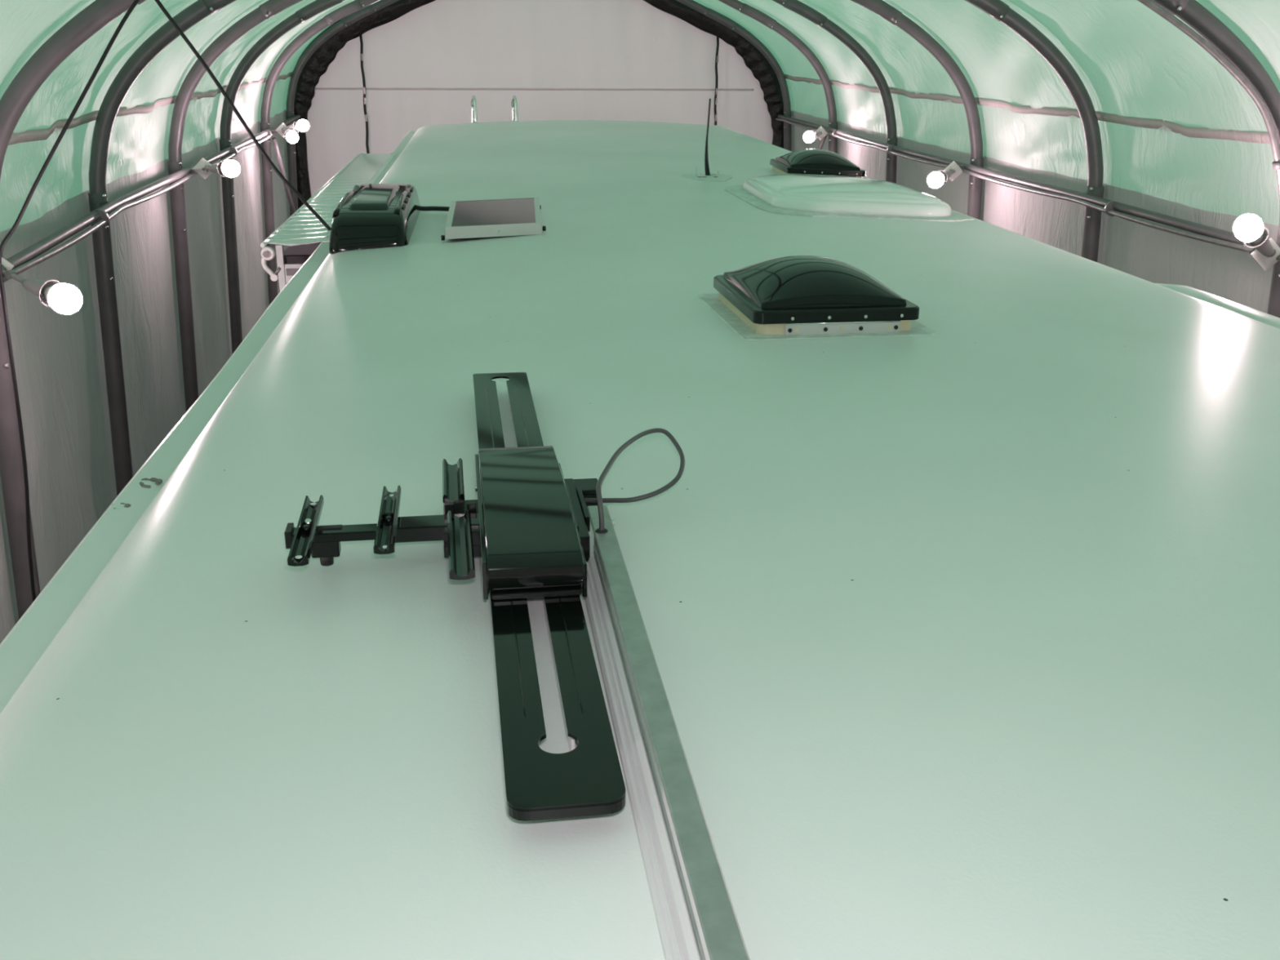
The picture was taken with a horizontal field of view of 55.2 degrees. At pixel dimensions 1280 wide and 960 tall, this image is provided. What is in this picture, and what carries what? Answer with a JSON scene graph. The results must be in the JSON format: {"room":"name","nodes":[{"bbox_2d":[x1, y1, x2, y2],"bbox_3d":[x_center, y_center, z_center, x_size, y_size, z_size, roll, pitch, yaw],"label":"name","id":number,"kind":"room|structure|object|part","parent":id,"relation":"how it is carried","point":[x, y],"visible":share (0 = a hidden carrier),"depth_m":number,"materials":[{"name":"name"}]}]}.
{"room":"vehicle storage tent","nodes":[
{"label":"vehicle storage tent","id":0,"kind":"room"},
{"bbox_2d":[0,109,289,644],"bbox_3d":[-2.259,0.751,4.611,0.301,3.337,15.451,-2,20,-7],"label":"wall","id":1,"kind":"structure","parent":0,"point":[59,362],"depth_m":5.62,"materials":[{"name":"grey metal"}]},
{"bbox_2d":[305,0,773,196],"bbox_3d":[-0.916,-2.619,11.808,4.950,4.828,0.044,-2,20,-7],"label":"wall","id":2,"kind":"structure","parent":0,"point":[437,43],"depth_m":11.36,"materials":[{"name":"white paint"}]},
{"bbox_2d":[359,35,369,153],"bbox_3d":[-2.534,-2.197,11.682,0.036,3.901,0.030,-2,20,-7],"label":"zipper","id":3,"kind":"object","parent":2,"relation":"in","point":[361,36],"depth_m":11.18,"materials":[{"name":"black plastic"}]},
{"bbox_2d":[314,87,753,90],"bbox_3d":[-0.953,-3.650,11.428,4.100,0.018,0.045,-2,20,-7],"label":"trim","id":4,"kind":"structure","parent":2,"relation":"attached to","point":[316,88],"depth_m":11.44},
{"bbox_2d":[714,36,719,125],"bbox_3d":[0.711,-2.319,12.056,0.036,3.921,0.030,-2,20,-7],"label":"zipper","id":5,"kind":"object","parent":2,"relation":"in","point":[717,37],"depth_m":11.54,"materials":[{"name":"black"}]},
{"bbox_2d":[0,0,1279,231],"bbox_3d":[0.021,-1.601,4.057,4.669,1.501,15.450,-2,20,-7],"label":"ceiling","id":6,"kind":"structure","parent":0,"point":[1130,60],"depth_m":5.41,"materials":[{"name":"plastic"}]},
{"bbox_2d":[8,71,292,145],"bbox_3d":[-2.097,-1.095,3.940,0.169,0.054,15.200,-2,20,-7],"label":"trim","id":7,"kind":"structure","parent":6,"relation":"attached to","point":[29,135],"depth_m":5.39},
{"bbox_2d":[293,0,783,208],"bbox_3d":[-0.899,-2.543,11.689,4.663,4.774,0.062,-2,20,-7],"label":"gable border","id":8,"kind":"object","parent":6,"relation":"attached to","point":[317,65],"visible":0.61,"depth_m":11.21,"materials":[{"name":"black"}]},
{"bbox_2d":[784,74,1270,143],"bbox_3d":[2.226,-1.244,4.442,0.096,0.054,15.200,-2,20,-7],"label":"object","id":9,"kind":"structure","parent":6,"relation":"attached to","point":[1194,132],"depth_m":5.54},
{"bbox_2d":[791,110,1278,313],"bbox_3d":[2.360,0.591,5.148,0.232,3.337,15.450,-2,20,-7],"label":"wall","id":10,"kind":"structure","parent":0,"point":[1152,255],"depth_m":5.87,"materials":[{"name":"grey metal"}]},
{"bbox_3d":[0.244,1.711,7.072,30.000,0.100,40.000,-2,20,-7],"label":"floor","id":11,"kind":"structure","parent":0,"visible":0},
{"bbox_2d":[285,0,791,216],"bbox_3d":[-0.883,-2.519,11.557,4.925,4.816,0.077,-2,20,-7],"label":"steel arch","id":12,"kind":"object","parent":11,"relation":"on","point":[371,9],"visible":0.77,"depth_m":11.09,"materials":[{"name":"silver metal"}]},
{"bbox_3d":[-3.225,-1.741,11.538,0.217,3.332,0.073,-2,20,-7],"label":"leg","id":13,"kind":"part","parent":12,"relation":"part of","materials":[{"name":"paint"}]},
{"bbox_3d":[1.448,-1.903,12.082,0.217,3.332,0.073,-2,20,-7],"label":"leg","id":14,"kind":"part","parent":12,"relation":"part of","materials":[{"name":"paint"}]},
{"bbox_2d":[259,0,837,306],"bbox_3d":[-0.671,-1.981,10.065,4.885,4.816,0.077,-2,20,-7],"label":"steel arch","id":15,"kind":"object","parent":11,"relation":"on","point":[354,6],"visible":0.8,"depth_m":9.62,"materials":[{"name":"silver metal"}]},
{"bbox_3d":[-2.993,-1.204,10.048,0.217,3.332,0.073,-2,20,-7],"label":"leg","id":16,"kind":"part","parent":15,"relation":"part of","materials":[{"name":"paint"}]},
{"bbox_3d":[1.641,-1.364,10.588,0.217,3.332,0.073,-2,20,-7],"label":"leg","id":17,"kind":"part","parent":15,"relation":"part of","materials":[{"name":"paint"}]},
{"bbox_2d":[218,0,897,354],"bbox_3d":[-0.478,-1.409,8.476,4.810,4.816,0.077,-2,20,-7],"label":"steel arch","id":18,"kind":"object","parent":11,"relation":"on","point":[317,6],"visible":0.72,"depth_m":8.07,"materials":[{"name":"silver metal"}]},
{"bbox_3d":[-2.764,-0.633,8.463,0.217,3.332,0.073,-2,20,-7],"label":"leg","id":19,"kind":"part","parent":18,"relation":"part of","materials":[{"name":"paint"}]},
{"bbox_3d":[1.796,-0.791,8.994,0.217,3.332,0.073,-2,20,-7],"label":"leg","id":20,"kind":"part","parent":18,"relation":"part of","materials":[{"name":"paint"}]},
{"bbox_2d":[167,0,983,412],"bbox_3d":[-0.276,-0.898,7.059,4.790,4.816,0.077,-2,20,-7],"label":"steel arch","id":21,"kind":"object","parent":11,"relation":"on","point":[269,8],"visible":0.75,"depth_m":6.66,"materials":[{"name":"silver metal"}]},
{"bbox_3d":[-2.551,-0.122,7.047,0.217,3.332,0.073,-2,20,-7],"label":"leg","id":22,"kind":"part","parent":21,"relation":"part of","materials":[{"name":"paint"}]},
{"bbox_3d":[1.989,-0.280,7.575,0.217,3.332,0.073,-2,20,-7],"label":"leg","id":23,"kind":"part","parent":21,"relation":"part of","materials":[{"name":"paint"}]},
{"bbox_2d":[88,0,1104,496],"bbox_3d":[-0.094,-0.417,5.724,4.790,4.816,0.077,-2,20,-7],"label":"steel arch","id":24,"kind":"object","parent":11,"relation":"on","point":[199,10],"visible":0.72,"depth_m":5.33,"materials":[{"name":"silver metal"}]},
{"bbox_3d":[-2.369,0.359,5.713,0.217,3.332,0.073,-2,20,-7],"label":"leg","id":25,"kind":"part","parent":24,"relation":"part of","materials":[{"name":"paint"}]},
{"bbox_3d":[2.171,0.201,6.241,0.217,3.332,0.073,-2,20,-7],"label":"leg","id":26,"kind":"part","parent":24,"relation":"part of","materials":[{"name":"paint"}]},
{"bbox_2d":[0,120,1279,959],"bbox_3d":[0.060,0.410,5.589,2.582,3.350,10.150,-2,20,-7],"label":"roof","id":27,"kind":"object","parent":11,"relation":"on","point":[964,638],"visible":0.79,"depth_m":1.39,"materials":[{"name":"white"}]},
{"bbox_3d":[-1.183,-1.034,4.952,0.066,0.064,10.070,-2,20,-7],"label":"edge trim","id":28,"kind":"part","parent":27,"relation":"part of","materials":[{"name":"white"}]},
{"bbox_2d":[275,241,321,291],"bbox_3d":[-1.448,-0.430,6.432,0.184,2.140,3.468,-2,20,-7],"label":"slide room","id":29,"kind":"object","parent":27,"relation":"attached to","point":[291,260],"visible":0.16,"depth_m":4.49,"materials":[{"name":"white"}]},
{"bbox_3d":[-1.323,0.147,4.829,0.022,2.140,0.040,-2,20,-7],"label":"corner post","id":30,"kind":"part","parent":29,"relation":"part of","materials":[{"name":"white metal"}]},
{"bbox_3d":[-1.250,-0.694,4.524,0.108,0.210,0.019,-2,20,-7],"label":"wall panel","id":31,"kind":"part","parent":29,"relation":"part of","materials":[{"name":"white plastic"}]},
{"bbox_2d":[260,151,397,281],"bbox_3d":[-1.433,-1.386,6.025,0.238,0.136,3.708,-2,20,-7],"label":"topper","id":32,"kind":"object","parent":27,"relation":"attached to","point":[302,227],"depth_m":5.23,"materials":[{"name":"white fabric"}]},
{"bbox_3d":[-1.308,-0.749,4.305,0.046,0.074,0.016,-2,20,-7],"label":"curled arm","id":33,"kind":"part","parent":32,"relation":"part of","materials":[{"name":"white metal"}]},
{"bbox_3d":[-1.296,-0.758,4.300,0.068,0.122,0.030,-2,20,-7],"label":"awning bracket","id":34,"kind":"part","parent":32,"relation":"part of","materials":[{"name":"white metal"}]},
{"bbox_3d":[-1.276,-0.735,4.309,0.027,0.030,0.012,-2,20,-7],"label":"lever","id":35,"kind":"part","parent":32,"relation":"part of","materials":[{"name":"metal"}]},
{"bbox_3d":[-1.330,-1.456,6.039,0.025,0.010,3.660,-2,20,-7],"label":"awning rail","id":36,"kind":"part","parent":32,"relation":"part of","materials":[{"name":"white"}]},
{"bbox_2d":[328,183,420,253],"bbox_3d":[-0.933,-0.958,4.369,0.253,0.145,0.970,-2,20,-7],"label":"roof vent","id":37,"kind":"object","parent":27,"relation":"on","point":[369,215],"visible":1,"depth_m":3.98,"materials":[{"name":"black paint"}]},
{"bbox_3d":[-0.933,-1.002,4.326,0.140,0.032,0.660,-2,20,-7],"label":"panel","id":38,"kind":"part","parent":37,"relation":"part of","materials":[{"name":"black paint"}]},
{"bbox_2d":[415,204,449,211],"bbox_3d":[-0.784,-1.023,4.589,0.160,0.035,0.027,-7,21,-21],"label":"cable","id":39,"kind":"object","parent":27,"relation":"on","point":[417,207],"visible":0.79,"depth_m":4.59,"materials":[{"name":"black plastic"}]},
{"bbox_2d":[284,372,625,821],"bbox_3d":[-0.246,0.030,1.594,0.403,0.094,1.358,-3,20,-8],"label":"antenna mount","id":40,"kind":"object","parent":27,"relation":"attached to","point":[528,525],"visible":0.99,"depth_m":1.34,"materials":[{"name":"black paint"}]},
{"bbox_3d":[-0.431,0.069,1.507,0.008,0.022,0.032,-3,20,-8],"label":"arm","id":41,"kind":"part","parent":40,"relation":"part of","materials":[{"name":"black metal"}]},
{"bbox_3d":[-0.223,0.054,1.560,0.055,0.020,0.114,-3,20,-8],"label":"hub plate","id":42,"kind":"part","parent":40,"relation":"part of","materials":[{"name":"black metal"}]},
{"bbox_3d":[-0.213,0.085,1.504,0.055,0.016,0.016,-3,20,-8],"label":"hub plate","id":43,"kind":"part","parent":40,"relation":"part of","materials":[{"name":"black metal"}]},
{"bbox_3d":[-0.198,0.048,1.518,0.005,0.044,0.377,-3,20,-8],"label":"plate","id":44,"kind":"part","parent":40,"relation":"part of","materials":[{"name":"black paint"}]},
{"bbox_3d":[-0.086,0.053,1.511,0.005,0.040,0.345,-3,20,-8],"label":"plate","id":45,"kind":"part","parent":40,"relation":"part of","materials":[{"name":"black paint"}]},
{"bbox_2d":[440,197,546,240],"bbox_3d":[-0.514,-0.927,4.338,0.355,0.053,0.790,-2,20,-7],"label":"solar panel","id":46,"kind":"object","parent":27,"relation":"on","point":[485,218],"visible":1,"depth_m":4.15,"materials":[{"name":"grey glass"}]},
{"bbox_3d":[-0.509,-0.941,4.333,0.300,0.021,0.759,-2,20,-7],"label":"glass","id":47,"kind":"part","parent":46,"relation":"part of","materials":[{"name":"black glass"}]},
{"bbox_2d":[471,95,519,123],"bbox_3d":[-1.149,-2.164,9.940,0.380,1.834,0.187,-2,20,-7],"label":"ladder","id":48,"kind":"object","parent":27,"relation":"attached to","point":[473,103],"visible":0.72,"depth_m":9.63,"materials":[{"name":"silver metal"}]},
{"bbox_3d":[-1.312,-2.160,9.927,0.028,1.834,0.178,-5,21,-15],"label":"handrail","id":49,"kind":"part","parent":48,"relation":"part of","materials":[{"name":"silver metal"}]},
{"bbox_3d":[-0.995,-2.171,9.964,0.028,1.834,0.178,-5,21,-15],"label":"handrail","id":50,"kind":"part","parent":48,"relation":"part of","materials":[{"name":"silver metal"}]},
{"bbox_2d":[583,505,750,959],"bbox_3d":[0.025,0.277,0.962,0.050,0.056,1.306,-2,20,-7],"label":"channel","id":51,"kind":"object","parent":27,"relation":"on","point":[695,917],"visible":0.98,"depth_m":1.01,"materials":[{"name":"metal"}]},
{"bbox_2d":[584,427,684,530],"bbox_3d":[-0.022,0.000,1.620,0.111,0.078,0.295,11,22,27],"label":"cable","id":52,"kind":"object","parent":51,"relation":"attached to","point":[598,500],"visible":1,"depth_m":1.62,"materials":[{"name":"grey plastic"}]},
{"bbox_3d":[0.030,0.308,0.931,0.044,0.019,1.226,-2,20,-8],"label":"rail","id":53,"kind":"part","parent":51,"relation":"part of","materials":[{"name":"white metal"}]},
{"bbox_2d":[681,98,732,181],"bbox_3d":[0.322,-1.582,5.681,0.241,0.360,0.339,-2,20,-7],"label":"whip antenna","id":54,"kind":"object","parent":27,"relation":"on","point":[709,176],"visible":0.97,"depth_m":5.71,"materials":[{"name":"black rubber"}]},
{"bbox_3d":[0.313,-1.427,5.758,0.100,0.016,0.080,-2,20,-7],"label":"plate","id":55,"kind":"part","parent":54,"relation":"part of","materials":[{"name":"white plastic"}]},
{"bbox_2d":[697,255,937,340],"bbox_3d":[0.398,-0.444,2.857,0.445,0.145,0.517,-3,20,-9],"label":"roof vent","id":56,"kind":"object","parent":27,"relation":"on","point":[793,296],"visible":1,"depth_m":2.69,"materials":[{"name":"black plastic"}]},
{"bbox_3d":[0.398,-0.400,2.869,0.356,0.050,0.422,-3,20,-9],"label":"frame","id":57,"kind":"part","parent":56,"relation":"part of","materials":[{"name":"beige plastic"}]},
{"bbox_3d":[0.442,-0.333,2.671,0.258,0.026,0.008,-3,20,-9],"label":"hinge plate","id":58,"kind":"part","parent":56,"relation":"part of","materials":[{"name":"silver metal"}]},
{"bbox_2d":[769,148,866,177],"bbox_3d":[0.870,-1.554,6.046,0.458,0.155,0.533,-1,20,-5],"label":"roof vent","id":59,"kind":"object","parent":27,"relation":"on","point":[811,162],"visible":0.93,"depth_m":5.87,"materials":[{"name":"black plastic"}]},
{"bbox_3d":[0.870,-1.514,6.056,0.366,0.050,0.435,1,20,-6],"label":"frame","id":60,"kind":"part","parent":59,"relation":"part of","materials":[{"name":"black plastic"}]},
{"bbox_2d":[724,174,973,221],"bbox_3d":[0.822,-1.171,5.012,0.852,0.115,1.055,-2,20,-7],"label":"skylight","id":61,"kind":"object","parent":27,"relation":"on","point":[802,195],"visible":1,"depth_m":4.67,"materials":[{"name":"white plastic"}]},
{"bbox_2d":[1155,283,1279,328],"bbox_3d":[1.742,-0.034,2.204,0.144,0.088,3.400,-2,20,-7],"label":"housing","id":62,"kind":"object","parent":27,"relation":"attached to","point":[1271,320],"visible":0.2,"depth_m":3.30,"materials":[{"name":"white"}]},
{"bbox_2d":[0,0,1279,619],"bbox_3d":[0.119,0.086,4.327,4.675,4.816,0.077,-2,20,-7],"label":"steel arch","id":63,"kind":"object","parent":11,"relation":"on","point":[13,103],"visible":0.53,"depth_m":3.94,"materials":[{"name":"silver metal"}]},
{"bbox_3d":[-2.099,0.860,4.322,0.217,3.332,0.073,-2,20,-7],"label":"leg","id":64,"kind":"part","parent":63,"relation":"part of","materials":[{"name":"paint"}]},
{"bbox_2d":[0,0,139,602],"bbox_3d":[-1.737,0.528,4.096,0.664,4.074,0.109,-5,21,-16],"label":"cord","id":65,"kind":"object","parent":63,"relation":"hanging from","point":[134,4],"visible":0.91,"depth_m":3.60,"materials":[{"name":"black fabric"}]},
{"bbox_2d":[154,0,331,231],"bbox_3d":[-1.208,-1.117,3.712,0.474,0.734,0.063,-3,20,-10],"label":"cord","id":66,"kind":"object","parent":63,"relation":"hanging from","point":[295,191],"visible":1,"depth_m":3.70,"materials":[{"name":"black plastic"}]},
{"bbox_2d":[1137,0,1279,246],"bbox_3d":[1.836,-1.199,4.047,0.772,0.885,0.040,-1,20,-5],"label":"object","id":67,"kind":"object","parent":63,"relation":"attached to","point":[1269,125],"visible":0.97,"depth_m":4.01,"materials":[{"name":"metal"}]},
{"bbox_3d":[2.326,0.707,4.837,0.217,3.332,0.073,-2,20,-7],"label":"leg","id":68,"kind":"part","parent":63,"relation":"part of","materials":[{"name":"paint"}]},
{"bbox_3d":[0.806,2.106,-1.281,4.795,4.816,0.077,-2,20,-7],"label":"steel arch","id":69,"kind":"object","parent":11,"relation":"on","visible":0},
{"bbox_2d":[1,114,302,282],"bbox_3d":[-2.133,-0.921,4.533,0.225,0.066,14.001,-2,20,-7],"label":"rail","id":70,"kind":"object","parent":69,"relation":"attached to","point":[29,257],"visible":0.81,"depth_m":4.99,"materials":[{"name":"metal"}]},
{"bbox_2d":[1,256,82,314],"bbox_3d":[-1.825,-0.598,3.656,0.438,0.162,0.111,12,23,28],"label":"lamp","id":71,"kind":"object","parent":70,"relation":"attached to","point":[63,298],"visible":0.99,"depth_m":3.57,"materials":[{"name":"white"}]},
{"bbox_3d":[-1.962,-0.644,3.712,0.114,0.114,0.022,-7,21,-20],"label":"plate","id":72,"kind":"part","parent":71,"relation":"part of","materials":[{"name":"white metal"}]},
{"bbox_3d":[-1.892,-0.612,3.669,0.166,0.046,0.022,10,22,25],"label":"swivel arm","id":73,"kind":"part","parent":71,"relation":"part of","materials":[{"name":"grey metal"}]},
{"bbox_3d":[-1.674,-0.528,3.574,0.075,0.089,0.090,10,22,25],"label":"bulb","id":74,"kind":"part","parent":71,"relation":"part of","materials":[{"name":"white glass"}]},
{"bbox_3d":[-2.245,-1.165,5.180,0.060,0.030,0.080,-2,20,-7],"label":"joint plate","id":75,"kind":"part","parent":70,"relation":"part of","materials":[{"name":"paint"}]},
{"bbox_2d":[190,157,239,179],"bbox_3d":[-2.235,-1.635,6.440,0.392,0.118,0.126,13,23,32],"label":"lamp","id":76,"kind":"object","parent":70,"relation":"attached to","point":[229,168],"visible":1,"depth_m":6.38,"materials":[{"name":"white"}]},
{"bbox_3d":[-2.310,-1.649,6.484,0.114,0.114,0.022,-7,21,-20],"label":"plate","id":77,"kind":"part","parent":76,"relation":"part of","materials":[{"name":"white metal"}]},
{"bbox_3d":[-2.283,-1.645,6.452,0.074,0.030,0.022,13,23,31],"label":"swivel arm","id":78,"kind":"part","parent":76,"relation":"part of","materials":[{"name":"grey metal"}]},
{"bbox_3d":[-2.112,-1.612,6.337,0.071,0.090,0.090,14,24,33],"label":"bulb","id":79,"kind":"part","parent":76,"relation":"part of","materials":[{"name":"white glass"}]},
{"bbox_2d":[271,137,295,213],"bbox_3d":[-2.768,-2.199,9.718,0.034,1.045,0.540,2,20,4],"label":"pipe","id":80,"kind":"object","parent":70,"relation":"attached to","point":[273,139],"visible":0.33,"depth_m":9.49,"materials":[{"name":"metal"}]},
{"bbox_2d":[271,119,309,143],"bbox_3d":[-2.653,-2.643,9.255,0.340,0.169,0.198,18,26,40],"label":"lamp","id":81,"kind":"object","parent":70,"relation":"attached to","point":[289,133],"visible":1,"depth_m":9.19,"materials":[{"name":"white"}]},
{"bbox_3d":[-2.706,-2.654,9.284,0.114,0.114,0.022,-7,21,-20],"label":"plate","id":82,"kind":"part","parent":81,"relation":"part of","materials":[{"name":"white metal"}]},
{"bbox_3d":[-2.596,-2.561,9.145,0.090,0.090,0.076,-13,24,-32],"label":"bulb","id":83,"kind":"part","parent":81,"relation":"part of","materials":[{"name":"white glass"}]},
{"bbox_3d":[-2.529,-2.666,9.204,0.076,0.090,0.090,6,21,15],"label":"bulb","id":84,"kind":"part","parent":81,"relation":"part of","materials":[{"name":"white glass"}]},
{"bbox_2d":[775,114,1279,261],"bbox_3d":[2.141,-1.069,5.030,0.143,0.066,14.000,-2,20,-7],"label":"rail","id":85,"kind":"object","parent":69,"relation":"attached to","point":[1202,233],"visible":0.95,"depth_m":5.76,"materials":[{"name":"metal"}]},
{"bbox_2d":[803,125,830,142],"bbox_3d":[1.399,-2.748,9.721,0.137,0.117,0.371,16,25,36],"label":"lamp","id":86,"kind":"object","parent":85,"relation":"attached to","point":[809,136],"visible":0.99,"depth_m":9.66,"materials":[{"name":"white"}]},
{"bbox_3d":[1.323,-2.692,9.602,0.090,0.090,0.071,14,24,33],"label":"bulb","id":87,"kind":"part","parent":86,"relation":"part of","materials":[{"name":"white glass"}]},
{"bbox_3d":[1.443,-2.770,9.777,0.114,0.114,0.022,3,20,7],"label":"plate","id":88,"kind":"part","parent":86,"relation":"part of","materials":[{"name":"white metal"}]},
{"bbox_2d":[817,133,827,149],"bbox_3d":[1.421,-2.452,10.171,0.048,0.864,0.358,-11,23,-29],"label":"pipe","id":89,"kind":"object","parent":85,"relation":"attached to","point":[822,141],"visible":0.08,"depth_m":9.94,"materials":[{"name":"metal"}]},
{"bbox_2d":[927,160,964,188],"bbox_3d":[1.725,-1.730,6.915,0.125,0.132,0.380,16,25,37],"label":"lamp","id":90,"kind":"object","parent":85,"relation":"attached to","point":[937,179],"visible":0.99,"depth_m":6.85,"materials":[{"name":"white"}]},
{"bbox_3d":[1.639,-1.667,6.801,0.090,0.089,0.073,15,25,35],"label":"bulb","id":91,"kind":"part","parent":90,"relation":"part of","materials":[{"name":"white glass"}]},
{"bbox_3d":[1.784,-1.760,6.972,0.114,0.114,0.022,3,20,7],"label":"plate","id":92,"kind":"part","parent":90,"relation":"part of","materials":[{"name":"white metal"}]},
{"bbox_2d":[1232,213,1279,271],"bbox_3d":[2.104,-0.808,4.160,0.279,0.205,0.102,-14,24,-35],"label":"lamp","id":93,"kind":"object","parent":85,"relation":"attached to","point":[1249,228],"visible":1,"depth_m":4.10,"materials":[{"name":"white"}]},
{"bbox_3d":[2.030,-0.842,4.086,0.090,0.092,0.091,-2,20,-7],"label":"bulb","id":94,"kind":"part","parent":93,"relation":"part of","materials":[{"name":"white glass"}]},
{"bbox_3d":[2.157,-0.772,4.196,0.114,0.114,0.022,3,20,7],"label":"plate","id":95,"kind":"part","parent":93,"relation":"part of","materials":[{"name":"white metal"}]}
]}

